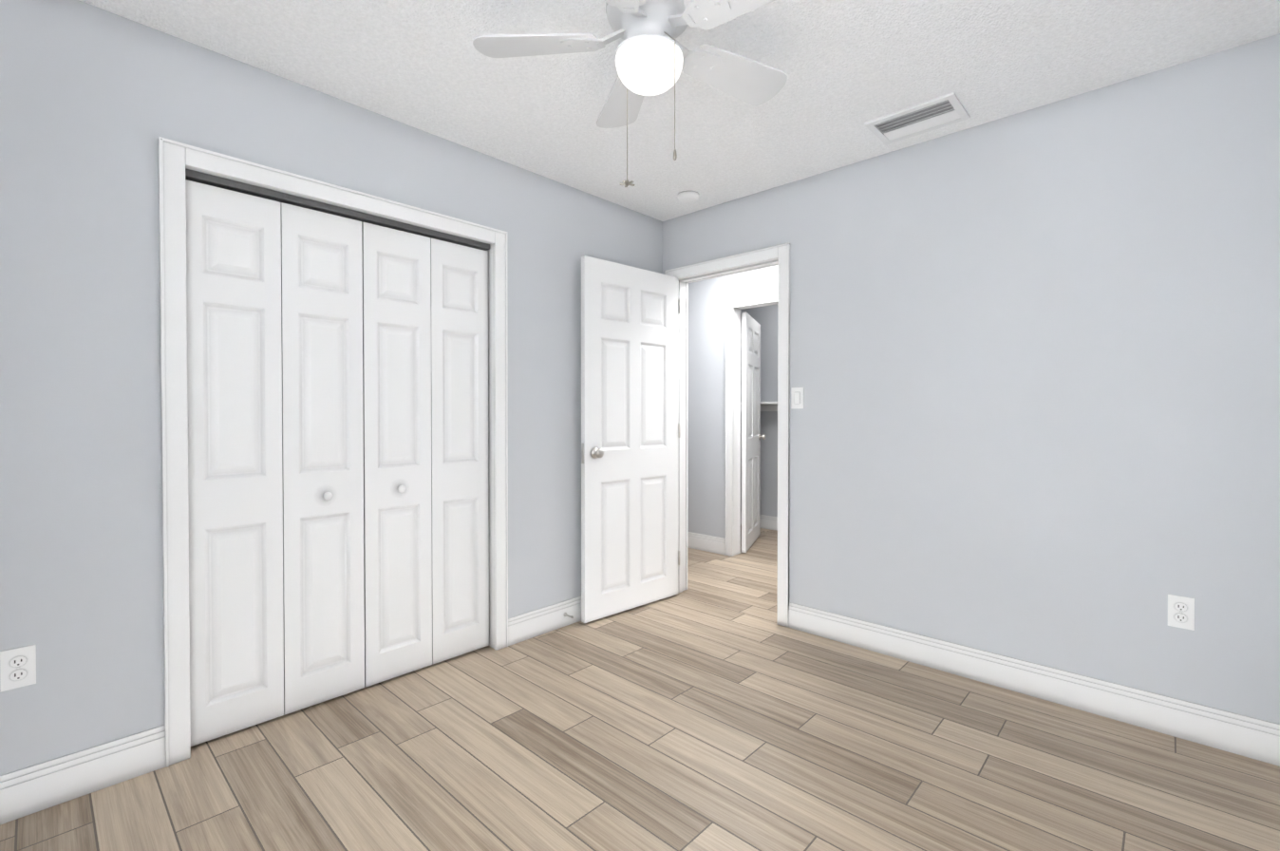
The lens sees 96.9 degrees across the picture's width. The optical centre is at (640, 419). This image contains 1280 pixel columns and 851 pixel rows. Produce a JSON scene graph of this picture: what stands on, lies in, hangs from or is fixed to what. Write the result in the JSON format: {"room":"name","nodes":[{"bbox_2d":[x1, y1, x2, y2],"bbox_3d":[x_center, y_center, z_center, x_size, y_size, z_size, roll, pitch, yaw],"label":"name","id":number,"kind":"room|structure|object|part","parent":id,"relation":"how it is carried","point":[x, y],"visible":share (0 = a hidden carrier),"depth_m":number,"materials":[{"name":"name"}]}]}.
{"room":"empty bedroom","nodes":[
{"label":"empty bedroom","id":0,"kind":"room"},
{"bbox_2d":[0,0,662,775],"bbox_3d":[-1.075,-0.073,2.524,0.120,2.440,3.462,1,1,43],"label":"wall","id":1,"kind":"structure","parent":0,"point":[95,103],"depth_m":1.82,"materials":[{"name":"paint"}]},
{"bbox_2d":[0,643,36,692],"bbox_3d":[-1.810,0.722,1.651,0.009,0.115,0.070,1,1,43],"label":"outlet","id":2,"kind":"object","parent":1,"relation":"attached to","point":[17,667],"visible":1,"depth_m":1.65,"materials":[{"name":"white plastic"}]},
{"bbox_2d":[0,724,165,824],"bbox_3d":[-1.845,1.090,1.614,0.014,0.135,0.762,1,1,43],"label":"baseboard","id":3,"kind":"structure","parent":1,"relation":"attached to","point":[44,784],"depth_m":1.74,"materials":[{"name":"white paint"}]},
{"bbox_2d":[185,179,283,746],"bbox_3d":[-1.488,0.154,2.083,0.028,1.975,0.297,1,1,43],"label":"closet door","id":4,"kind":"structure","parent":1,"relation":"in","point":[235,438],"depth_m":2.07,"materials":[{"name":"white paint"}]},
{"bbox_2d":[280,202,364,714],"bbox_3d":[-1.272,0.152,2.292,0.058,1.975,0.297,1,1,43],"label":"closet door","id":5,"kind":"structure","parent":1,"relation":"in","point":[322,433],"depth_m":2.29,"materials":[{"name":"white paint"}]},
{"bbox_2d":[158,136,508,767],"bbox_3d":[-1.179,0.132,2.415,0.120,2.032,1.236,1,1,43],"label":"door frame","id":6,"kind":"structure","parent":1,"relation":"attached to","point":[491,528],"depth_m":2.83,"materials":[{"name":"white paint"}]},
{"bbox_2d":[185,168,489,250],"bbox_3d":[-1.183,-0.860,2.407,0.060,0.024,1.212,1,1,43],"label":"trim","id":7,"kind":"structure","parent":1,"relation":"attached to","point":[240,187],"depth_m":2.28,"materials":[{"name":"grey metal"}]},
{"bbox_2d":[361,222,432,687],"bbox_3d":[-1.066,0.149,2.513,0.058,1.975,0.297,1,1,43],"label":"closet door","id":8,"kind":"structure","parent":1,"relation":"in","point":[397,445],"depth_m":2.51,"materials":[{"name":"white paint"}]},
{"bbox_2d":[430,238,489,663],"bbox_3d":[-0.872,0.147,2.742,0.028,1.975,0.297,1,1,43],"label":"closet door","id":9,"kind":"structure","parent":1,"relation":"in","point":[459,286],"depth_m":2.73,"materials":[{"name":"white paint"}]},
{"bbox_2d":[508,596,581,645],"bbox_3d":[-0.253,1.070,3.306,0.030,0.135,1.216,1,1,43],"label":"baseboard","id":10,"kind":"structure","parent":1,"relation":"attached to","point":[529,625],"depth_m":3.03,"materials":[{"name":"white paint"}]},
{"bbox_2d":[0,525,1279,850],"bbox_3d":[0.291,1.183,2.897,4.487,0.080,5.952,1,1,43],"label":"floor","id":11,"kind":"structure","parent":0,"point":[714,705],"depth_m":1.90,"materials":[{"name":"brown wood"}]},
{"bbox_2d":[79,0,1279,221],"bbox_3d":[0.291,-1.347,2.868,4.487,0.100,5.952,1,1,43],"label":"ceiling","id":12,"kind":"structure","parent":0,"point":[851,68],"depth_m":2.07,"materials":[{"name":"white paint"}]},
{"bbox_2d":[472,0,787,187],"bbox_3d":[0.056,-1.009,1.675,0.993,0.550,1.019,1,1,43],"label":"ceiling fan","id":13,"kind":"object","parent":12,"relation":"hanging from","point":[652,55],"visible":1,"depth_m":1.68,"materials":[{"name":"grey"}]},
{"bbox_3d":[0.028,-1.033,1.692,0.203,0.092,0.203,1,1,43],"label":"globe","id":14,"kind":"part","parent":13,"relation":"part of","materials":[{"name":"white glass"}]},
{"bbox_2d":[677,190,698,203],"bbox_3d":[0.280,-1.285,3.278,0.124,0.034,0.124,1,1,43],"label":"smoke detector","id":15,"kind":"object","parent":12,"relation":"attached to","point":[687,197],"visible":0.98,"depth_m":3.24,"materials":[{"name":"white plastic"}]},
{"bbox_2d":[865,92,970,145],"bbox_3d":[1.191,-1.287,2.439,0.350,0.011,0.250,1,1,43],"label":"ceiling vent","id":16,"kind":"object","parent":12,"relation":"in","point":[937,113],"visible":1,"depth_m":2.42,"materials":[{"name":"white metal"}]},
{"bbox_2d":[687,264,778,538],"bbox_3d":[1.417,-0.092,4.138,4.217,2.440,0.120,1,1,43],"label":"wall","id":17,"kind":"structure","parent":0,"point":[707,298],"depth_m":4.82,"materials":[{"name":"paint"}]},
{"bbox_2d":[687,531,725,554],"bbox_3d":[0.272,1.049,5.129,1.211,0.135,0.014,1,1,43],"label":"baseboard","id":18,"kind":"structure","parent":17,"relation":"attached to","point":[706,543],"depth_m":4.84,"materials":[{"name":"white paint"}]},
{"bbox_2d":[725,291,778,556],"bbox_3d":[1.072,0.070,4.448,0.876,2.109,0.141,1,1,43],"label":"door frame","id":19,"kind":"structure","parent":17,"relation":"attached to","point":[731,305],"depth_m":4.68,"materials":[{"name":"white paint"}]},
{"bbox_2d":[741,311,765,552],"bbox_3d":[1.005,0.102,5.098,0.151,2.015,0.757,0,1,21],"label":"hall door","id":20,"kind":"structure","parent":17,"relation":"in","point":[751,436],"depth_m":4.97,"materials":[{"name":"white paint"}]},
{"bbox_2d":[740,303,777,516],"bbox_3d":[1.576,-0.109,5.604,2.450,2.440,0.120,1,1,43],"label":"wall","id":21,"kind":"structure","parent":0,"point":[765,317],"depth_m":5.77,"materials":[{"name":"paint"}]},
{"bbox_2d":[740,401,777,411],"bbox_3d":[1.360,-0.133,5.518,2.210,0.090,0.299,1,1,43],"label":"shelf","id":22,"kind":"object","parent":21,"relation":"attached to","point":[768,405],"visible":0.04,"depth_m":5.72,"materials":[{"name":"white paint"}]},
{"bbox_2d":[740,511,777,530],"bbox_3d":[1.458,1.044,5.636,2.250,0.135,0.014,1,1,43],"label":"baseboard","id":23,"kind":"structure","parent":21,"relation":"attached to","point":[770,522],"depth_m":5.77,"materials":[{"name":"white paint"}]},
{"bbox_2d":[662,33,1279,724],"bbox_3d":[0.716,-0.082,3.301,4.337,2.440,0.120,1,1,43],"label":"wall","id":24,"kind":"structure","parent":0,"point":[1035,366],"depth_m":2.30,"materials":[{"name":"paint"}]},
{"bbox_2d":[664,242,790,627],"bbox_3d":[0.543,0.081,3.465,0.888,2.109,0.162,1,1,43],"label":"door frame","id":25,"kind":"structure","parent":24,"relation":"attached to","point":[781,253],"depth_m":3.17,"materials":[{"name":"white paint"}]},
{"bbox_2d":[581,255,680,622],"bbox_3d":[-0.027,0.107,3.401,0.768,2.036,0.123,-1,1,-43],"label":"bedroom door","id":26,"kind":"structure","parent":25,"relation":"attached to","point":[630,430],"depth_m":3.36,"materials":[{"name":"white paint"}]},
{"bbox_2d":[790,387,803,408],"bbox_3d":[0.854,-0.120,3.083,0.070,0.115,0.010,1,1,43],"label":"light switch","id":27,"kind":"object","parent":24,"relation":"attached to","point":[797,397],"visible":1,"depth_m":3.08,"materials":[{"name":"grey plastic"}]},
{"bbox_2d":[788,602,1279,766],"bbox_3d":[1.480,1.079,2.509,1.807,0.135,0.014,1,1,43],"label":"baseboard","id":28,"kind":"structure","parent":24,"relation":"attached to","point":[1253,738],"depth_m":2.29,"materials":[{"name":"white paint"}]},
{"bbox_2d":[1167,594,1194,630],"bbox_3d":[1.963,0.697,2.058,0.070,0.115,0.009,1,1,43],"label":"outlet","id":29,"kind":"object","parent":24,"relation":"attached to","point":[1181,611],"visible":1,"depth_m":2.06,"materials":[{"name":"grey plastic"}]}
]}

